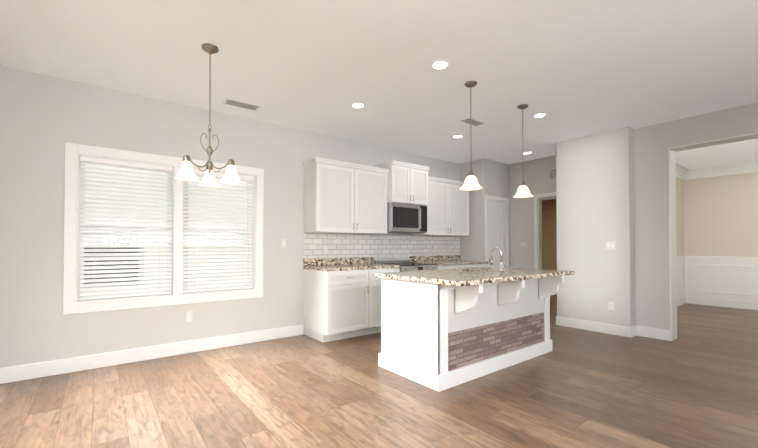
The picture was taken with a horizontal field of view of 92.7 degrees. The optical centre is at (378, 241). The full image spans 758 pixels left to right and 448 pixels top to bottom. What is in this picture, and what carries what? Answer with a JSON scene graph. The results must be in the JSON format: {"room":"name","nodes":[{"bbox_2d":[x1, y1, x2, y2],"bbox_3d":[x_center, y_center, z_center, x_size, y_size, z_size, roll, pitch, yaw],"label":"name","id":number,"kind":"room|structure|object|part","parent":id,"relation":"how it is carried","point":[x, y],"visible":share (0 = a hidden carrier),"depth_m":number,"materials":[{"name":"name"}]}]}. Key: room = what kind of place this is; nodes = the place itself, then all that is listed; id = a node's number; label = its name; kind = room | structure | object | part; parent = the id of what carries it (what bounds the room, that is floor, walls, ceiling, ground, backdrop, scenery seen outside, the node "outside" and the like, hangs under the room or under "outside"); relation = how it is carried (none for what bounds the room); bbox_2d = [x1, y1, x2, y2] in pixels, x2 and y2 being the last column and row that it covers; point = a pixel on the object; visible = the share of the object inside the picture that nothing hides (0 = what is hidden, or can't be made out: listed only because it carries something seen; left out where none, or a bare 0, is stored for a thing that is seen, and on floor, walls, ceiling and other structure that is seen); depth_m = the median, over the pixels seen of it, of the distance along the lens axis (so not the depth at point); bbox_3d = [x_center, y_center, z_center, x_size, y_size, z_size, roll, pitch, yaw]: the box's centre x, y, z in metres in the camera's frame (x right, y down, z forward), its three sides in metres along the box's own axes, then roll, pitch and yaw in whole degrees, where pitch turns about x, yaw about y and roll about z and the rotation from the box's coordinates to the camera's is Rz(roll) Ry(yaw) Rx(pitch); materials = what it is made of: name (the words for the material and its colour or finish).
{"room":"kitchen","nodes":[
{"label":"kitchen","id":0,"kind":"room"},
{"bbox_2d":[0,65,459,367],"bbox_3d":[-0.609,-0.123,5.312,7.300,2.760,0.160,1,-1,-38],"label":"wall","id":1,"kind":"structure","parent":0,"point":[44,118],"depth_m":3.63,"materials":[{"name":"white paint"}]},
{"bbox_2d":[0,324,303,383],"bbox_3d":[-2.148,1.172,3.985,2.870,0.135,0.016,1,-1,-38],"label":"baseboard","id":2,"kind":"structure","parent":1,"relation":"attached to","point":[38,370],"depth_m":3.70,"materials":[{"name":"white wood"}]},
{"bbox_2d":[63,142,263,314],"bbox_3d":[-2.245,-0.116,4.019,1.890,1.610,0.200,1,-1,-38],"label":"window","id":3,"kind":"structure","parent":1,"relation":"in","point":[72,304],"depth_m":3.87,"materials":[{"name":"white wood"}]},
{"bbox_2d":[79,156,172,299],"bbox_3d":[-2.583,-0.127,3.734,0.785,1.386,0.060,1,-1,-38],"label":"window blinds","id":4,"kind":"object","parent":3,"relation":"attached to","point":[122,164],"visible":1,"depth_m":3.71,"materials":[{"name":"white plastic"}]},
{"bbox_3d":[-2.286,-0.120,4.072,1.686,1.396,0.065,1,-1,-38],"label":"window frame sashes","id":5,"kind":"part","parent":3,"relation":"part of","materials":[{"name":"white plastic"}]},
{"bbox_2d":[183,169,253,292],"bbox_3d":[-1.885,-0.120,4.277,0.785,1.386,0.060,1,-1,-38],"label":"window blinds","id":6,"kind":"object","parent":3,"relation":"attached to","point":[220,175],"visible":0.85,"depth_m":4.26,"materials":[{"name":"white plastic"}]},
{"bbox_2d":[186,311,192,322],"bbox_3d":[-2.111,0.840,4.022,0.072,0.116,0.008,1,-1,-38],"label":"outlet","id":7,"kind":"object","parent":1,"relation":"attached to","point":[189,316],"visible":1,"depth_m":4.02,"materials":[{"name":"white plastic"}]},
{"bbox_2d":[281,239,285,247],"bbox_3d":[-1.243,0.029,4.709,0.072,0.116,0.008,1,-1,-38],"label":"light switch","id":8,"kind":"object","parent":1,"relation":"attached to","point":[283,243],"visible":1,"depth_m":4.70,"materials":[{"name":"white plastic"}]},
{"bbox_2d":[302,157,388,233],"bbox_3d":[-0.445,-0.592,5.099,1.206,0.948,0.382,1,-1,-38],"label":"upper cabinet","id":9,"kind":"object","parent":1,"relation":"attached to","point":[344,197],"visible":1,"depth_m":4.89,"materials":[{"name":"white wood"}]},
{"bbox_2d":[304,233,459,260],"bbox_3d":[0.261,0.128,5.883,3.238,0.472,0.001,1,-1,-38],"label":"tile backsplash","id":10,"kind":"structure","parent":1,"relation":"attached to","point":[388,247],"depth_m":5.67,"materials":[{"name":"white tile"}]},
{"bbox_2d":[323,245,327,253],"bbox_3d":[-0.753,0.114,5.087,0.072,0.116,0.008,1,-1,-38],"label":"outlet","id":11,"kind":"object","parent":10,"relation":"attached to","point":[325,249],"visible":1,"depth_m":5.08,"materials":[{"name":"white plastic"}]},
{"bbox_2d":[374,160,429,205],"bbox_3d":[0.360,-0.878,5.673,0.760,0.608,0.472,1,-1,-38],"label":"upper cabinet","id":12,"kind":"object","parent":1,"relation":"attached to","point":[407,183],"visible":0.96,"depth_m":5.47,"materials":[{"name":"white wood"}]},
{"bbox_2d":[387,202,426,232],"bbox_3d":[0.357,-0.355,5.670,0.754,0.431,0.462,1,-1,-38],"label":"microwave","id":13,"kind":"object","parent":12,"relation":"attached to","point":[406,218],"visible":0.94,"depth_m":5.48,"materials":[{"name":"silver metal"}]},
{"bbox_2d":[410,176,468,235],"bbox_3d":[1.094,-0.577,6.297,1.166,0.948,0.382,1,-1,-38],"label":"upper cabinet","id":14,"kind":"object","parent":1,"relation":"attached to","point":[448,208],"visible":0.75,"depth_m":6.15,"materials":[{"name":"white wood"}]},
{"bbox_2d":[0,294,757,447],"bbox_3d":[3.248,1.282,4.938,13.150,0.060,10.500,1,-1,-38],"label":"floor","id":15,"kind":"structure","parent":0,"point":[694,384],"depth_m":2.80,"materials":[{"name":"brown wood"}]},
{"bbox_2d":[304,268,399,342],"bbox_3d":[-0.348,0.812,4.979,1.178,0.880,0.662,1,-1,-38],"label":"base cabinet","id":16,"kind":"object","parent":15,"relation":"on","point":[338,305],"visible":0.69,"depth_m":4.63,"materials":[{"name":"white wood"}]},
{"bbox_2d":[303,257,399,270],"bbox_3d":[-0.361,0.302,4.992,1.190,0.139,0.636,1,-1,-38],"label":"countertop","id":17,"kind":"structure","parent":16,"relation":"on","point":[341,264],"depth_m":5.01,"materials":[{"name":"stone"}]},
{"bbox_2d":[374,259,437,271],"bbox_3d":[0.435,0.777,5.555,0.756,0.965,0.712,1,-1,-38],"label":"range","id":18,"kind":"object","parent":15,"relation":"on","point":[408,265],"visible":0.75,"depth_m":5.47,"materials":[{"name":"silver metal"}]},
{"bbox_2d":[438,265,457,269],"bbox_3d":[0.906,0.825,5.976,0.497,0.880,0.629,1,-1,-38],"label":"base cabinet","id":19,"kind":"object","parent":15,"relation":"on","point":[450,266],"depth_m":5.74,"materials":[{"name":"white wood"}]},
{"bbox_2d":[410,255,487,265],"bbox_3d":[1.223,0.318,6.225,1.296,0.139,0.636,1,-1,-38],"label":"countertop","id":20,"kind":"structure","parent":19,"relation":"on","point":[443,260],"depth_m":6.31,"materials":[{"name":"stone"}]},
{"bbox_2d":[378,271,563,391],"bbox_3d":[1.048,0.796,3.749,1.870,0.880,1.042,1,-1,-38],"label":"kitchen island","id":21,"kind":"object","parent":15,"relation":"on","point":[444,337],"visible":0.79,"depth_m":3.33,"materials":[{"name":"white wood"}]},
{"bbox_2d":[375,267,574,286],"bbox_3d":[1.040,0.335,3.741,1.900,0.039,1.065,1,-1,-38],"label":"island countertop","id":22,"kind":"structure","parent":21,"relation":"on","point":[460,277],"depth_m":3.41,"materials":[{"name":"stone"}]},
{"bbox_2d":[490,247,506,270],"bbox_3d":[1.300,0.190,3.940,0.108,0.256,0.162,1,-1,-38],"label":"faucet","id":23,"kind":"object","parent":22,"relation":"on","point":[501,265],"visible":1,"depth_m":3.89,"materials":[{"name":"silver metal"}]},
{"bbox_2d":[458,264,487,267],"bbox_3d":[1.394,0.830,6.356,0.858,0.880,0.629,1,-1,-38],"label":"base cabinet","id":24,"kind":"object","parent":15,"relation":"on","point":[462,266],"depth_m":6.12,"materials":[{"name":"white"}]},
{"bbox_2d":[0,0,757,199],"bbox_3d":[3.248,-1.558,4.975,13.150,0.100,10.500,1,-1,-38],"label":"ceiling","id":25,"kind":"structure","parent":0,"point":[572,69],"depth_m":3.08,"materials":[{"name":"white paint"}]},
{"bbox_2d":[174,43,241,186],"bbox_3d":[-1.368,-1.001,2.865,0.464,1.068,0.457,1,-1,-38],"label":"chandelier","id":26,"kind":"object","parent":25,"relation":"hanging from","point":[186,171],"visible":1,"depth_m":2.83,"materials":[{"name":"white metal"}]},
{"bbox_2d":[223,98,260,110],"bbox_3d":[-1.521,-1.516,4.011,0.360,0.009,0.160,1,-1,-38],"label":"ceiling vent","id":27,"kind":"object","parent":25,"relation":"in","point":[236,103],"visible":1,"depth_m":3.99,"materials":[{"name":"white metal"}]},
{"bbox_2d":[350,102,365,108],"bbox_3d":[-0.235,-1.517,4.037,0.176,0.006,0.176,1,-1,-38],"label":"recessed light","id":28,"kind":"object","parent":25,"relation":"in","point":[357,105],"visible":1,"depth_m":4.03,"materials":[{"name":"white"}]},
{"bbox_2d":[430,60,449,69],"bbox_3d":[0.529,-1.529,3.136,0.176,0.006,0.176,1,-1,-38],"label":"recessed light","id":29,"kind":"object","parent":25,"relation":"in","point":[439,64],"visible":1,"depth_m":3.13,"materials":[{"name":"white glass"}]},
{"bbox_2d":[451,134,463,137],"bbox_3d":[1.124,-1.502,5.171,0.176,0.006,0.176,1,-1,-38],"label":"recessed light","id":30,"kind":"object","parent":25,"relation":"in","point":[457,136],"visible":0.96,"depth_m":5.17,"materials":[{"name":"white"}]},
{"bbox_2d":[460,81,481,189],"bbox_3d":[0.887,-1.018,3.484,0.216,1.018,0.216,1,-1,-38],"label":"pendant light","id":31,"kind":"object","parent":25,"relation":"hanging from","point":[471,182],"visible":1,"depth_m":3.45,"materials":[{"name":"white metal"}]},
{"bbox_2d":[461,118,484,125],"bbox_3d":[1.185,-1.508,4.572,0.320,0.009,0.140,1,-1,-38],"label":"ceiling vent","id":32,"kind":"object","parent":25,"relation":"in","point":[471,121],"visible":0.94,"depth_m":4.57,"materials":[{"name":"white metal"}]},
{"bbox_2d":[514,104,532,197],"bbox_3d":[1.613,-1.010,4.049,0.216,1.018,0.216,1,-1,-38],"label":"pendant light","id":33,"kind":"object","parent":25,"relation":"hanging from","point":[523,191],"visible":1,"depth_m":4.02,"materials":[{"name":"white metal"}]},
{"bbox_2d":[532,112,546,117],"bbox_3d":[1.925,-1.513,4.338,0.176,0.006,0.176,1,-1,-38],"label":"recessed light","id":34,"kind":"object","parent":25,"relation":"in","point":[540,115],"visible":1,"depth_m":4.34,"materials":[{"name":"white"}]},
{"bbox_2d":[460,158,508,260],"bbox_3d":[2.020,-0.102,6.908,0.790,2.760,0.550,1,-1,-38],"label":"wall","id":35,"kind":"structure","parent":0,"point":[492,176],"depth_m":6.63,"materials":[{"name":"white paint"}]},
{"bbox_2d":[488,200,505,266],"bbox_3d":[2.201,0.258,6.689,0.586,2.010,0.105,1,-1,-38],"label":"pantry door","id":36,"kind":"structure","parent":35,"relation":"in","point":[496,223],"depth_m":6.72,"materials":[{"name":"white wood"}]},
{"bbox_2d":[485,195,509,267],"bbox_3d":[2.165,0.224,6.726,0.734,2.102,0.128,1,-1,-38],"label":"door frame","id":37,"kind":"structure","parent":35,"relation":"attached to","point":[494,198],"depth_m":6.77,"materials":[{"name":"white wood"}]},
{"bbox_2d":[509,155,555,268],"bbox_3d":[2.993,-0.109,6.392,0.129,2.760,1.680,1,-1,-38],"label":"wall","id":38,"kind":"structure","parent":0,"point":[532,175],"depth_m":6.67,"materials":[{"name":"white paint"}]},
{"bbox_2d":[520,241,525,247],"bbox_3d":[2.675,0.055,6.700,0.008,0.116,0.118,1,-1,-38],"label":"light switch","id":39,"kind":"object","parent":38,"relation":"attached to","point":[522,244],"visible":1,"depth_m":6.70,"materials":[{"name":"white plastic"}]},
{"bbox_2d":[534,192,555,268],"bbox_3d":[3.198,0.206,6.117,0.138,2.122,1.124,1,-1,-38],"label":"door frame","id":40,"kind":"structure","parent":38,"relation":"attached to","point":[538,198],"depth_m":6.49,"materials":[{"name":"white wood"}]},
{"bbox_3d":[3.092,-1.172,6.179,0.009,0.200,0.400,1,-1,-38],"label":"wall return air vent","id":41,"kind":"part","parent":38,"relation":"part of","materials":[{"name":"white metal"}]},
{"bbox_2d":[542,199,556,269],"bbox_3d":[6.772,-0.050,10.905,0.120,2.760,4.800,1,-1,-38],"label":"wall","id":42,"kind":"structure","parent":0,"point":[549,235],"depth_m":12.14,"materials":[{"name":"beige"}]},
{"bbox_2d":[556,126,635,326],"bbox_3d":[3.324,-0.123,5.364,0.870,2.760,0.950,1,-1,-38],"label":"wall","id":43,"kind":"structure","parent":0,"point":[595,192],"depth_m":5.03,"materials":[{"name":"white paint"}]},
{"bbox_2d":[556,316,635,337],"bbox_3d":[2.976,1.186,5.075,0.020,0.135,0.982,1,-1,-38],"label":"baseboard","id":44,"kind":"structure","parent":43,"relation":"attached to","point":[606,328],"depth_m":5.00,"materials":[{"name":"white wood"}]},
{"bbox_2d":[608,301,613,310],"bbox_3d":[3.134,0.871,4.879,0.008,0.116,0.072,1,-1,-38],"label":"outlet","id":45,"kind":"object","parent":43,"relation":"attached to","point":[610,305],"visible":1,"depth_m":4.88,"materials":[{"name":"white plastic"}]},
{"bbox_2d":[606,241,615,249],"bbox_3d":[3.134,0.051,4.890,0.008,0.116,0.118,1,-1,-38],"label":"light switch","id":46,"kind":"object","parent":43,"relation":"attached to","point":[610,245],"visible":1,"depth_m":4.89,"materials":[{"name":"white plastic"}]},
{"bbox_2d":[676,177,683,255],"bbox_3d":[4.852,-0.109,6.445,3.750,2.760,0.120,1,-1,-38],"label":"wall","id":47,"kind":"structure","parent":0,"point":[679,182],"depth_m":7.38,"materials":[{"name":"beige paint"}]},
{"bbox_2d":[676,163,691,305],"bbox_3d":[4.879,-0.110,6.314,3.630,2.757,0.117,1,-1,-38],"label":"trim","id":48,"kind":"structure","parent":47,"relation":"attached to","point":[684,263],"depth_m":7.44,"materials":[{"name":"white wood"}]},
{"bbox_2d":[634,102,757,329],"bbox_3d":[5.044,-0.155,2.951,0.240,2.760,4.970,1,-1,-38],"label":"wall","id":49,"kind":"structure","parent":0,"point":[653,143],"depth_m":4.63,"materials":[{"name":"white paint"}]},
{"bbox_2d":[636,325,669,340],"bbox_3d":[3.518,1.181,4.661,0.045,0.135,0.370,1,-1,-38],"label":"baseboard","id":50,"kind":"structure","parent":49,"relation":"attached to","point":[662,334],"depth_m":4.65,"materials":[{"name":"white wood"}]},
{"bbox_2d":[668,132,757,340],"bbox_3d":[4.302,-0.019,3.915,0.256,2.515,1.965,1,-1,-38],"label":"door frame","id":51,"kind":"structure","parent":49,"relation":"attached to","point":[672,151],"depth_m":4.55,"materials":[{"name":"white wood"}]},
{"bbox_2d":[684,172,757,256],"bbox_3d":[7.777,-0.116,5.871,0.120,2.760,4.620,1,-1,-38],"label":"wall","id":52,"kind":"structure","parent":0,"point":[717,216],"depth_m":7.10,"materials":[{"name":"beige paint"}]},
{"bbox_2d":[692,161,757,309],"bbox_3d":[7.674,-0.117,5.791,0.137,2.757,4.377,1,-1,-38],"label":"trim","id":53,"kind":"structure","parent":52,"relation":"attached to","point":[729,282],"depth_m":7.04,"materials":[{"name":"white wood"}]}
]}

